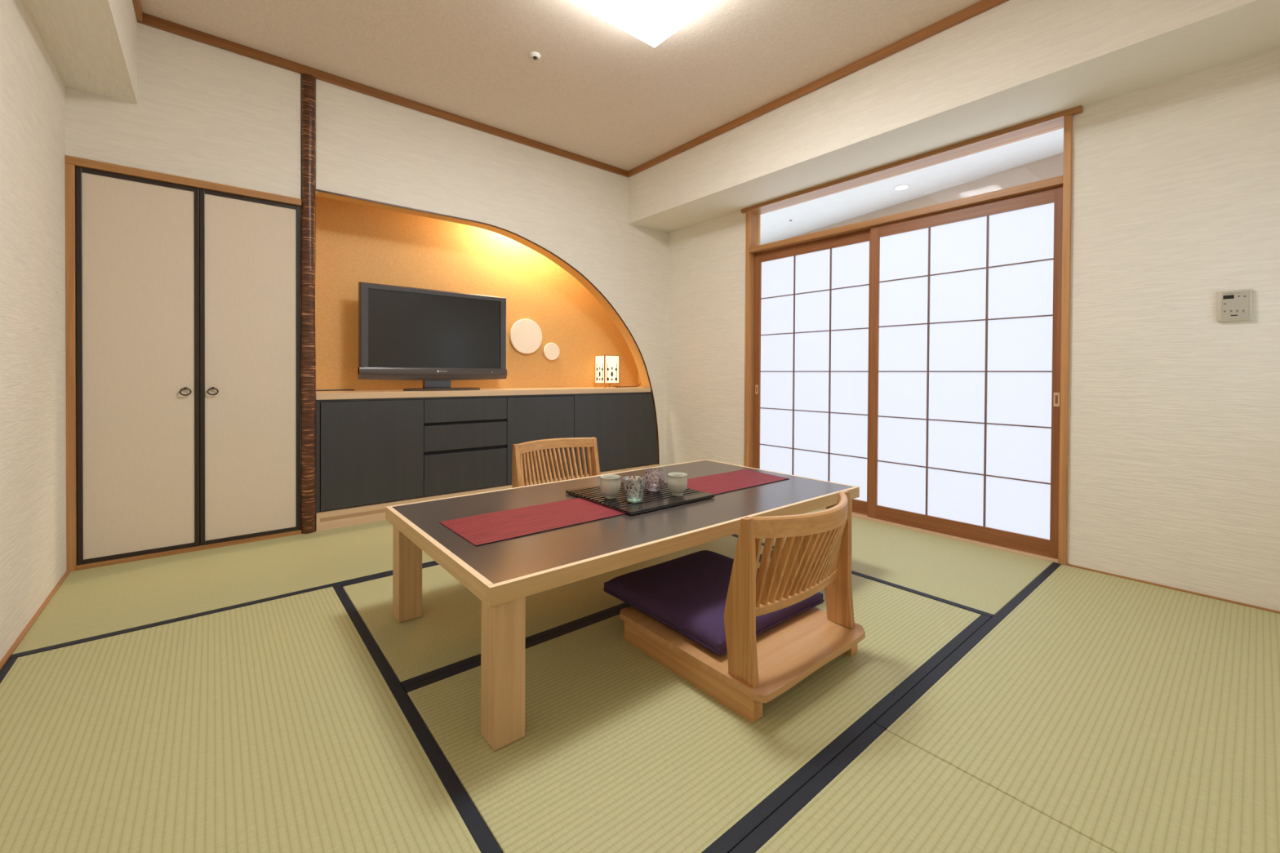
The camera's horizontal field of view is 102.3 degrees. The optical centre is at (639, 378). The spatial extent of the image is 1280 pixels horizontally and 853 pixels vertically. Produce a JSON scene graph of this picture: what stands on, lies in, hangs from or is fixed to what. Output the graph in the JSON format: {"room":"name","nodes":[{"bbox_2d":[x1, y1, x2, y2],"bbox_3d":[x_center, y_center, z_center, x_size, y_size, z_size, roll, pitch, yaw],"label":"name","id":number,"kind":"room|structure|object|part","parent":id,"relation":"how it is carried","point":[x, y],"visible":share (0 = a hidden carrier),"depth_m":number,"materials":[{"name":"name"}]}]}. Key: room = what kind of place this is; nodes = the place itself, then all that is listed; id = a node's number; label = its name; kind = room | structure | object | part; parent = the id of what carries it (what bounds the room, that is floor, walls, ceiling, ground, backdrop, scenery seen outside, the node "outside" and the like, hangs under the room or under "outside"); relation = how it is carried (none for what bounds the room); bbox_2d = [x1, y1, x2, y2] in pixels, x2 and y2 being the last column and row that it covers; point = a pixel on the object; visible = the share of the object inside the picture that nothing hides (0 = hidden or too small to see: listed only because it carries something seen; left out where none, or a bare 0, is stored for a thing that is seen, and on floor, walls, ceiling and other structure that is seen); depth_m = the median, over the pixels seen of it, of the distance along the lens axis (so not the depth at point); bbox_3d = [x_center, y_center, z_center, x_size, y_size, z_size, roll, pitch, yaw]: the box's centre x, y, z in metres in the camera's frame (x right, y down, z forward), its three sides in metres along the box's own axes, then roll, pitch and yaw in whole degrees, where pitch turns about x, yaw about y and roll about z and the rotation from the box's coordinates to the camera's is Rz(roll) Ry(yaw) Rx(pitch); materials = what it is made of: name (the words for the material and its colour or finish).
{"room":"japanese tatami room","nodes":[
{"label":"japanese tatami room","id":0,"kind":"room"},
{"bbox_2d":[0,0,66,661],"bbox_3d":[-1.363,-0.377,0.780,0.120,2.585,3.750,0,1,-40],"label":"wall","id":1,"kind":"structure","parent":0,"point":[33,356],"depth_m":1.80,"materials":[{"name":"beige paint"}]},
{"bbox_2d":[0,570,70,670],"bbox_3d":[-1.350,0.862,0.870,0.012,0.006,3.605,0,1,-40],"label":"baseboard","id":2,"kind":"structure","parent":1,"relation":"attached to","point":[20,638],"depth_m":1.79,"materials":[{"name":"brown wood"}]},
{"bbox_2d":[65,163,76,571],"bbox_3d":[-2.515,-0.044,2.284,0.028,1.779,0.092,0,1,-40],"label":"trim","id":3,"kind":"structure","parent":1,"relation":"attached to","point":[70,175],"depth_m":2.25,"materials":[{"name":"brown wood"}]},
{"bbox_2d":[20,0,137,103],"bbox_3d":[-1.260,-1.460,0.884,0.275,0.421,3.660,0,1,-40],"label":"wall","id":4,"kind":"structure","parent":0,"point":[91,45],"depth_m":1.98,"materials":[{"name":"beige paint"}]},
{"bbox_2d":[132,0,142,21],"bbox_3d":[-1.155,-1.648,0.988,0.020,0.045,3.590,0,1,-40],"label":"trim","id":5,"kind":"structure","parent":4,"relation":"attached to","point":[137,5],"depth_m":2.30,"materials":[{"name":"brown wood"}]},
{"bbox_2d":[65,22,667,497],"bbox_3d":[-1.172,-0.399,3.428,3.561,2.585,0.120,0,1,-40],"label":"wall","id":6,"kind":"structure","parent":0,"point":[204,112],"depth_m":3.00,"materials":[{"name":"beige paint"}]},
{"bbox_2d":[75,165,199,564],"bbox_3d":[-2.329,-0.053,2.405,0.412,1.760,0.043,0,1,-40],"label":"door","id":7,"kind":"structure","parent":6,"relation":"in","point":[137,238],"depth_m":2.40,"materials":[{"name":"paper"}]},
{"bbox_3d":[-2.329,-0.922,2.404,0.376,0.022,0.027,0,1,-40],"label":"rail","id":8,"kind":"part","parent":7,"relation":"part of","materials":[{"name":"black paint"}]},
{"bbox_3d":[-2.339,0.816,2.419,0.376,0.020,0.027,0,1,-40],"label":"rail","id":9,"kind":"part","parent":7,"relation":"part of","materials":[{"name":"black paint"}]},
{"bbox_3d":[-2.200,0.066,2.493,0.045,0.037,0.012,0,1,-40],"label":"ring pull","id":10,"kind":"part","parent":7,"relation":"part of","materials":[{"name":"metal"}]},
{"bbox_2d":[64,155,301,206],"bbox_3d":[-2.189,-0.951,2.541,0.862,0.035,0.094,0,1,-40],"label":"trim","id":11,"kind":"structure","parent":6,"relation":"attached to","point":[78,162],"depth_m":2.46,"materials":[{"name":"brown wood"}]},
{"bbox_2d":[75,529,301,570],"bbox_3d":[-2.189,0.841,2.567,0.834,0.029,0.092,0,1,-40],"label":"trim","id":12,"kind":"structure","parent":6,"relation":"attached to","point":[134,558],"depth_m":2.49,"materials":[{"name":"brown wood"}]},
{"bbox_2d":[200,188,300,545],"bbox_3d":[-2.009,-0.054,2.671,0.414,1.760,0.043,0,1,-40],"label":"door","id":13,"kind":"structure","parent":6,"relation":"in","point":[250,247],"depth_m":2.66,"materials":[{"name":"paper"}]},
{"bbox_3d":[-2.122,0.065,2.558,0.045,0.037,0.012,0,1,-40],"label":"ring pull","id":14,"kind":"part","parent":13,"relation":"part of","materials":[{"name":"metal"}]},
{"bbox_3d":[-2.009,-0.923,2.669,0.378,0.022,0.027,0,1,-40],"label":"rail","id":15,"kind":"part","parent":13,"relation":"part of","materials":[{"name":"black paint"}]},
{"bbox_3d":[-2.019,0.816,2.684,0.378,0.020,0.027,0,1,-40],"label":"rail","id":16,"kind":"part","parent":13,"relation":"part of","materials":[{"name":"black paint"}]},
{"bbox_2d":[136,12,629,177],"bbox_3d":[-1.202,-1.668,3.295,2.895,0.045,0.020,0,1,-40],"label":"trim","id":17,"kind":"structure","parent":6,"relation":"attached to","point":[148,20],"depth_m":2.93,"materials":[{"name":"brown wood"}]},
{"bbox_2d":[315,189,659,466],"bbox_3d":[-0.809,-0.075,3.656,2.547,1.936,0.008,0,1,-40],"label":"trim","id":18,"kind":"structure","parent":6,"relation":"attached to","point":[318,190],"depth_m":3.69,"materials":[{"name":"brown wood"}]},
{"bbox_2d":[199,191,642,511],"bbox_3d":[-1.303,-0.284,3.587,3.660,2.350,0.350,0,1,-40],"label":"wall","id":19,"kind":"structure","parent":0,"point":[355,243],"depth_m":3.70,"materials":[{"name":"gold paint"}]},
{"bbox_2d":[509,319,542,353],"bbox_3d":[-0.900,-0.332,4.064,0.274,0.274,0.030,0,1,-40],"label":"disc","id":20,"kind":"object","parent":19,"relation":"attached to","point":[525,335],"visible":1,"depth_m":4.05,"materials":[{"name":"white ceramic"}]},
{"bbox_2d":[543,342,559,359],"bbox_3d":[-0.725,-0.220,4.211,0.142,0.142,0.030,0,1,-40],"label":"disc","id":21,"kind":"object","parent":19,"relation":"attached to","point":[551,350],"visible":1,"depth_m":4.20,"materials":[{"name":"white ceramic"}]},
{"bbox_2d":[140,0,982,170],"bbox_3d":[-0.109,-1.724,2.109,3.910,0.100,4.280,0,1,-40],"label":"ceiling","id":22,"kind":"structure","parent":0,"point":[597,91],"depth_m":2.66,"materials":[{"name":"paint"}]},
{"bbox_2d":[528,51,541,60],"bbox_3d":[-0.546,-1.671,2.678,0.060,0.019,0.060,0,1,-40],"label":"ceiling sensor","id":23,"kind":"object","parent":22,"relation":"attached to","point":[534,55],"visible":1,"depth_m":2.66,"materials":[{"name":"white plastic"}]},
{"bbox_2d":[568,0,719,47],"bbox_3d":[0.027,-1.618,1.981,0.666,0.106,0.667,0,1,-40],"label":"ceiling lamp","id":24,"kind":"object","parent":22,"relation":"attached to","point":[652,22],"visible":1,"depth_m":2.21,"materials":[{"name":"white plastic"}]},
{"bbox_2d":[760,128,1063,244],"bbox_3d":[2.105,-1.492,3.873,1.810,0.100,5.300,0,1,-40],"label":"ceiling","id":25,"kind":"structure","parent":0,"point":[826,211],"depth_m":3.92,"materials":[{"name":"white paint"}]},
{"bbox_2d":[893,184,909,190],"bbox_3d":[1.972,-1.440,3.883,0.108,0.004,0.108,0,1,-40],"label":"recessed light","id":26,"kind":"object","parent":25,"relation":"in","point":[900,187],"visible":1,"depth_m":3.88,"materials":[{"name":"white"}]},
{"bbox_3d":[1.972,-1.441,3.883,0.086,0.002,0.086,0,1,-40],"label":"bulb","id":27,"kind":"part","parent":26,"relation":"part of","materials":[{"name":"white"}]},
{"bbox_2d":[789,152,1063,238],"bbox_3d":[2.312,-1.247,4.049,0.098,0.490,5.217,0,1,-29],"label":"wall","id":28,"kind":"structure","parent":0,"point":[1051,166],"depth_m":3.70,"materials":[{"name":"beige paint"}]},
{"bbox_2d":[628,0,1279,233],"bbox_3d":[1.262,-1.463,2.978,0.490,0.421,3.660,0,1,-40],"label":"ceiling beam","id":29,"kind":"structure","parent":0,"point":[1012,63],"depth_m":2.41,"materials":[{"name":"beige paint"}]},
{"bbox_2d":[627,0,1008,177],"bbox_3d":[1.057,-1.651,2.825,0.020,0.045,3.590,0,1,-40],"label":"trim","id":30,"kind":"structure","parent":29,"relation":"attached to","point":[983,6],"depth_m":2.78,"materials":[{"name":"brown wood"}]},
{"bbox_2d":[741,105,1082,214],"bbox_3d":[1.438,-1.242,3.144,0.149,0.028,1.961,0,1,-40],"label":"trim","id":31,"kind":"structure","parent":29,"relation":"attached to","point":[1051,122],"depth_m":2.88,"materials":[{"name":"brown wood"}]},
{"bbox_2d":[666,47,1279,611],"bbox_3d":[1.436,-0.382,3.170,0.120,2.585,3.850,0,1,-40],"label":"wall","id":32,"kind":"structure","parent":0,"point":[1174,461],"depth_m":2.16,"materials":[{"name":"beige paint"}]},
{"bbox_2d":[743,210,760,467],"bbox_3d":[0.842,-0.194,3.869,0.136,2.091,0.032,0,1,-40],"label":"trim","id":33,"kind":"structure","parent":32,"relation":"attached to","point":[751,228],"depth_m":3.83,"materials":[{"name":"brown wood"}]},
{"bbox_2d":[753,229,870,515],"bbox_3d":[1.158,-0.041,3.510,0.031,1.768,0.921,0,1,-40],"label":"door","id":34,"kind":"structure","parent":32,"relation":"in","point":[811,415],"depth_m":3.48,"materials":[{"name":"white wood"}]},
{"bbox_3d":[0.871,0.082,3.838,0.007,0.066,0.022,0,1,-40],"label":"finger pull","id":35,"kind":"part","parent":34,"relation":"part of","materials":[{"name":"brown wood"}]},
{"bbox_3d":[1.164,-0.890,3.504,0.027,0.070,0.822,0,1,-40],"label":"rail","id":36,"kind":"part","parent":34,"relation":"part of","materials":[{"name":"brown wood"}]},
{"bbox_3d":[1.155,0.803,3.519,0.027,0.080,0.822,0,1,-40],"label":"rail","id":37,"kind":"part","parent":34,"relation":"part of","materials":[{"name":"brown wood"}]},
{"bbox_2d":[749,175,1062,253],"bbox_3d":[1.443,-0.940,3.149,0.130,0.038,1.827,0,1,-40],"label":"trim","id":38,"kind":"structure","parent":32,"relation":"attached to","point":[1056,181],"depth_m":2.93,"materials":[{"name":"brown wood"}]},
{"bbox_2d":[758,125,1062,213],"bbox_3d":[1.470,-1.094,3.170,0.005,0.269,1.827,0,1,-40],"label":"window","id":39,"kind":"structure","parent":32,"relation":"in","point":[1061,126],"depth_m":2.96,"materials":[{"name":"clear glass"}]},
{"bbox_2d":[819,506,1057,563],"bbox_3d":[1.432,0.860,3.165,0.130,0.022,1.827,0,1,-40],"label":"trim","id":40,"kind":"structure","parent":32,"relation":"attached to","point":[857,515],"depth_m":2.76,"materials":[{"name":"brown wood"}]},
{"bbox_2d":[867,185,1062,559],"bbox_3d":[1.705,-0.032,2.798,0.031,1.768,0.927,0,1,-40],"label":"door","id":41,"kind":"structure","parent":32,"relation":"in","point":[964,392],"depth_m":2.74,"materials":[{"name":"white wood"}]},
{"bbox_3d":[1.707,0.813,2.801,0.027,0.080,0.839,0,1,-40],"label":"rail","id":42,"kind":"part","parent":41,"relation":"part of","materials":[{"name":"brown wood"}]},
{"bbox_3d":[1.717,-0.881,2.786,0.027,0.070,0.839,0,1,-40],"label":"rail","id":43,"kind":"part","parent":41,"relation":"part of","materials":[{"name":"brown wood"}]},
{"bbox_3d":[1.981,0.100,2.449,0.007,0.066,0.022,0,1,-40],"label":"finger pull","id":44,"kind":"part","parent":41,"relation":"part of","materials":[{"name":"brown wood"}]},
{"bbox_2d":[1057,114,1072,565],"bbox_3d":[2.029,-0.175,2.440,0.136,2.091,0.029,0,1,-40],"label":"trim","id":45,"kind":"structure","parent":32,"relation":"attached to","point":[1068,120],"depth_m":2.40,"materials":[{"name":"brown wood"}]},
{"bbox_2d":[1067,564,1279,613],"bbox_3d":[2.262,0.872,2.074,0.012,0.006,0.842,0,1,-40],"label":"baseboard","id":46,"kind":"structure","parent":32,"relation":"attached to","point":[1069,565],"depth_m":2.12,"materials":[{"name":"brown wood"}]},
{"bbox_2d":[1217,288,1252,321],"bbox_3d":[2.312,-0.283,2.004,0.021,0.118,0.090,0,1,-40],"label":"control panel","id":47,"kind":"object","parent":32,"relation":"attached to","point":[1232,305],"visible":1,"depth_m":2.00,"materials":[{"name":"plastic"}]},
{"bbox_3d":[-0.090,0.946,2.129,3.960,0.070,4.330,0,1,-40],"label":"floor","id":48,"kind":"structure","parent":0,"visible":0},
{"bbox_2d":[8,520,436,658],"bbox_3d":[-1.536,0.874,2.477,1.779,0.051,0.903,0,1,-40],"label":"mat","id":49,"kind":"object","parent":48,"relation":"on","point":[91,604],"visible":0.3,"depth_m":2.16,"materials":[{"name":"green wicker"}]},
{"bbox_2d":[300,73,315,533],"bbox_3d":[-1.815,-0.400,2.820,0.071,2.490,0.072,0,1,-40],"label":"post","id":50,"kind":"object","parent":49,"relation":"on","point":[308,362],"visible":1,"depth_m":2.79,"materials":[{"name":"brown wood"}]},
{"bbox_2d":[0,584,502,852],"bbox_3d":[-1.008,0.889,1.152,0.899,0.051,1.809,0,1,-40],"label":"mat","id":51,"kind":"object","parent":48,"relation":"on","point":[282,725],"visible":1,"depth_m":1.21,"materials":[{"name":"green wicker"}]},
{"bbox_2d":[315,391,658,531],"bbox_3d":[-0.901,0.479,3.829,2.624,0.725,0.398,0,1,-40],"label":"base cabinet","id":52,"kind":"object","parent":48,"relation":"on","point":[373,455],"visible":0.84,"depth_m":3.30,"materials":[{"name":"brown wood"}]},
{"bbox_3d":[-1.569,0.437,3.049,0.552,0.606,0.019,0,1,-40],"label":"cabinet door","id":53,"kind":"part","parent":52,"relation":"part of","materials":[{"name":"black wood"}]},
{"bbox_3d":[-1.143,0.612,3.406,0.552,0.256,0.019,0,1,-40],"label":"drawer","id":54,"kind":"part","parent":52,"relation":"part of","materials":[{"name":"black wood"}]},
{"bbox_3d":[-1.141,0.380,3.404,0.552,0.161,0.019,0,1,-40],"label":"drawer","id":55,"kind":"part","parent":52,"relation":"part of","materials":[{"name":"black wood"}]},
{"bbox_3d":[-1.141,0.207,3.402,0.552,0.147,0.019,0,1,-40],"label":"drawer","id":56,"kind":"part","parent":52,"relation":"part of","materials":[{"name":"black wood"}]},
{"bbox_3d":[-0.876,0.124,3.622,2.399,0.010,0.019,0,1,-40],"label":"rail","id":57,"kind":"part","parent":52,"relation":"part of","materials":[{"name":"beige wood"}]},
{"bbox_2d":[315,386,650,399],"bbox_3d":[-0.901,0.097,3.832,2.627,0.036,0.391,0,1,-40],"label":"niche shelf","id":58,"kind":"object","parent":52,"relation":"on","point":[354,394],"visible":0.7,"depth_m":3.40,"materials":[{"name":"brown wood"}]},
{"bbox_2d":[315,389,354,391],"bbox_3d":[-1.923,0.074,3.216,0.248,0.008,0.009,0,1,-41],"label":"cable","id":59,"kind":"object","parent":58,"relation":"on","point":[329,389],"visible":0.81,"depth_m":3.23,"materials":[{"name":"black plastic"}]},
{"bbox_2d":[358,281,506,391],"bbox_3d":[-1.332,-0.254,3.433,0.958,0.669,0.210,0,1,-40],"label":"television","id":60,"kind":"object","parent":58,"relation":"on","point":[436,338],"visible":0.98,"depth_m":3.40,"materials":[{"name":"black plastic"}]},
{"bbox_2d":[594,354,619,387],"bbox_3d":[-0.278,-0.059,4.360,0.160,0.275,0.145,0,1,-40],"label":"lantern","id":61,"kind":"object","parent":58,"relation":"on","point":[606,367],"visible":0.99,"depth_m":4.31,"materials":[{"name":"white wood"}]},
{"bbox_3d":[-0.380,-0.060,4.364,0.009,0.275,0.009,0,1,-40],"label":"leg","id":62,"kind":"part","parent":61,"relation":"part of","materials":[{"name":"brown wood"}]},
{"bbox_3d":[-0.293,-0.058,4.260,0.009,0.275,0.009,0,1,-40],"label":"leg","id":63,"kind":"part","parent":61,"relation":"part of","materials":[{"name":"brown wood"}]},
{"bbox_3d":[-0.177,-0.058,4.356,0.009,0.275,0.009,0,1,-40],"label":"leg","id":64,"kind":"part","parent":61,"relation":"part of","materials":[{"name":"brown wood"}]},
{"bbox_3d":[-0.717,0.436,3.757,0.544,0.606,0.019,0,1,-40],"label":"cabinet door","id":65,"kind":"part","parent":52,"relation":"part of","materials":[{"name":"black wood"}]},
{"bbox_3d":[-0.178,0.434,4.204,0.849,0.608,0.019,0,1,-40],"label":"cabinet door","id":66,"kind":"part","parent":52,"relation":"part of","materials":[{"name":"black wood"}]},
{"bbox_2d":[341,535,773,688],"bbox_3d":[-0.269,0.882,2.354,1.771,0.051,0.905,0,1,-40],"label":"mat","id":67,"kind":"object","parent":48,"relation":"on","point":[446,637],"visible":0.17,"depth_m":1.88,"materials":[{"name":"green wicker"}]},
{"bbox_2d":[511,437,600,488],"bbox_3d":[-0.327,0.601,2.685,0.544,0.508,0.619,0,1,-39],"label":"chair","id":68,"kind":"object","parent":67,"relation":"on","point":[521,455],"visible":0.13,"depth_m":2.89,"materials":[{"name":"brown wood"}]},
{"bbox_3d":[-0.639,0.557,2.681,0.023,0.425,0.099,0,1,-39],"label":"post","id":69,"kind":"part","parent":68,"relation":"part of","materials":[{"name":"brown wood"}]},
{"bbox_3d":[-0.486,0.371,2.879,0.472,0.053,0.114,0,1,-39],"label":"rail","id":70,"kind":"part","parent":68,"relation":"part of","materials":[{"name":"brown wood"}]},
{"bbox_3d":[-0.261,0.557,2.990,0.023,0.425,0.099,0,1,-39],"label":"post","id":71,"kind":"part","parent":68,"relation":"part of","materials":[{"name":"brown wood"}]},
{"bbox_2d":[404,551,991,852],"bbox_3d":[0.309,0.892,1.657,1.771,0.051,0.903,0,1,-40],"label":"mat","id":72,"kind":"object","parent":48,"relation":"on","point":[619,752],"visible":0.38,"depth_m":1.26,"materials":[{"name":"green wicker"}]},
{"bbox_2d":[385,459,859,751],"bbox_3d":[0.016,0.666,2.071,1.697,0.389,0.918,0,1,-40],"label":"table","id":73,"kind":"object","parent":72,"relation":"on","point":[502,574],"visible":0.88,"depth_m":1.57,"materials":[{"name":"brown laminate"}]},
{"bbox_3d":[-0.839,0.680,1.859,0.079,0.355,0.079,0,1,-40],"label":"leg","id":74,"kind":"part","parent":73,"relation":"part of","materials":[{"name":"brown wood"}]},
{"bbox_3d":[-0.332,0.689,1.249,0.079,0.355,0.079,0,1,-40],"label":"leg","id":75,"kind":"part","parent":73,"relation":"part of","materials":[{"name":"brown wood"}]},
{"bbox_2d":[439,497,626,546],"bbox_3d":[-0.352,0.472,1.736,0.539,0.005,0.308,0,1,-40],"label":"table runner","id":76,"kind":"object","parent":73,"relation":"on","point":[488,528],"depth_m":1.71,"materials":[{"name":"red fabric"}]},
{"bbox_3d":[0.017,0.482,2.069,1.664,0.019,0.885,0,1,-40],"label":"panel","id":77,"kind":"part","parent":73,"relation":"part of","materials":[{"name":"brown laminate"}]},
{"bbox_2d":[686,469,789,494],"bbox_3d":[0.415,0.471,2.362,0.547,0.005,0.291,0,1,-40],"label":"table runner","id":78,"kind":"object","parent":73,"relation":"on","point":[719,483],"depth_m":2.35,"materials":[{"name":"red fabric"}]},
{"bbox_2d":[565,477,714,515],"bbox_3d":[-0.004,0.464,2.070,0.425,0.012,0.426,0,1,-40],"label":"serving tray","id":79,"kind":"object","parent":78,"relation":"on","point":[664,498],"visible":0.71,"depth_m":1.99,"materials":[{"name":"black wood"}]},
{"bbox_2d":[600,474,620,498],"bbox_3d":[-0.114,0.418,1.980,0.081,0.081,0.081,0,1,-40],"label":"tea cup","id":80,"kind":"object","parent":79,"relation":"on","point":[610,484],"visible":1,"depth_m":1.95,"materials":[{"name":"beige ceramic"}]},
{"bbox_2d":[622,475,646,502],"bbox_3d":[-0.020,0.416,1.922,0.090,0.087,0.090,0,1,-40],"label":"water glass","id":81,"kind":"object","parent":79,"relation":"on","point":[627,483],"visible":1,"depth_m":1.90,"materials":[{"name":"clear glass"}]},
{"bbox_3d":[-0.004,0.467,2.070,0.425,0.006,0.426,0,1,-40],"label":"board","id":82,"kind":"part","parent":79,"relation":"part of","materials":[{"name":"black wood"}]},
{"bbox_2d":[644,468,664,491],"bbox_3d":[0.056,0.415,2.096,0.084,0.086,0.084,0,1,-40],"label":"water glass","id":83,"kind":"object","parent":79,"relation":"on","point":[646,474],"visible":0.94,"depth_m":2.08,"materials":[{"name":"clear glass"}]},
{"bbox_2d":[666,472,687,496],"bbox_3d":[0.148,0.419,2.033,0.081,0.081,0.081,0,1,-40],"label":"tea cup","id":84,"kind":"object","parent":79,"relation":"on","point":[677,482],"visible":1,"depth_m":2.00,"materials":[{"name":"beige ceramic"}]},
{"bbox_3d":[0.865,0.687,2.243,0.079,0.355,0.079,0,1,-40],"label":"leg","id":85,"kind":"part","parent":73,"relation":"part of","materials":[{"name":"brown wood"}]},
{"bbox_2d":[619,491,865,723],"bbox_3d":[0.329,0.614,1.654,0.544,0.508,0.619,0,1,-40],"label":"chair","id":86,"kind":"object","parent":72,"relation":"on","point":[754,670],"visible":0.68,"depth_m":1.42,"materials":[{"name":"brown wood"}]},
{"bbox_3d":[0.132,0.834,1.512,0.038,0.068,0.528,0,1,-40],"label":"rail","id":87,"kind":"part","parent":86,"relation":"part of","materials":[{"name":"brown wood"}]},
{"bbox_2d":[603,550,824,656],"bbox_3d":[0.249,0.742,1.802,0.534,0.068,0.551,0,1,-40],"label":"seat cushion","id":88,"kind":"object","parent":86,"relation":"on","point":[687,594],"visible":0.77,"depth_m":1.70,"materials":[{"name":"purple fabric"}]},
{"bbox_3d":[0.266,0.574,1.348,0.023,0.425,0.099,0,1,-40],"label":"post","id":89,"kind":"part","parent":86,"relation":"part of","materials":[{"name":"brown wood"}]},
{"bbox_3d":[0.492,0.389,1.458,0.472,0.053,0.114,0,1,-40],"label":"rail","id":90,"kind":"part","parent":86,"relation":"part of","materials":[{"name":"brown wood"}]},
{"bbox_3d":[0.457,0.622,1.500,0.472,0.023,0.058,0,1,-40],"label":"rail","id":91,"kind":"part","parent":86,"relation":"part of","materials":[{"name":"brown wood"}]},
{"bbox_3d":[0.641,0.574,1.660,0.023,0.425,0.099,0,1,-40],"label":"post","id":92,"kind":"part","parent":86,"relation":"part of","materials":[{"name":"brown wood"}]},
{"bbox_3d":[0.505,0.833,1.822,0.038,0.068,0.528,0,1,-40],"label":"rail","id":93,"kind":"part","parent":86,"relation":"part of","materials":[{"name":"brown wood"}]},
{"bbox_2d":[732,509,1053,617],"bbox_3d":[1.043,0.886,2.856,0.887,0.051,1.809,0,1,-40],"label":"mat","id":94,"kind":"object","parent":48,"relation":"on","point":[974,578],"visible":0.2,"depth_m":2.38,"materials":[{"name":"green wicker"}]},
{"bbox_2d":[728,723,1115,852],"bbox_3d":[0.194,0.902,0.392,1.776,0.051,0.895,0,1,-40],"label":"mat","id":95,"kind":"object","parent":48,"relation":"on","point":[883,793],"visible":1,"depth_m":1.03,"materials":[{"name":"green wicker"}]},
{"bbox_2d":[874,562,1279,852],"bbox_3d":[1.563,0.900,1.529,1.782,0.051,0.895,0,1,-40],"label":"mat","id":96,"kind":"object","parent":48,"relation":"on","point":[1134,717],"visible":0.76,"depth_m":1.34,"materials":[{"name":"green wicker"}]}
]}

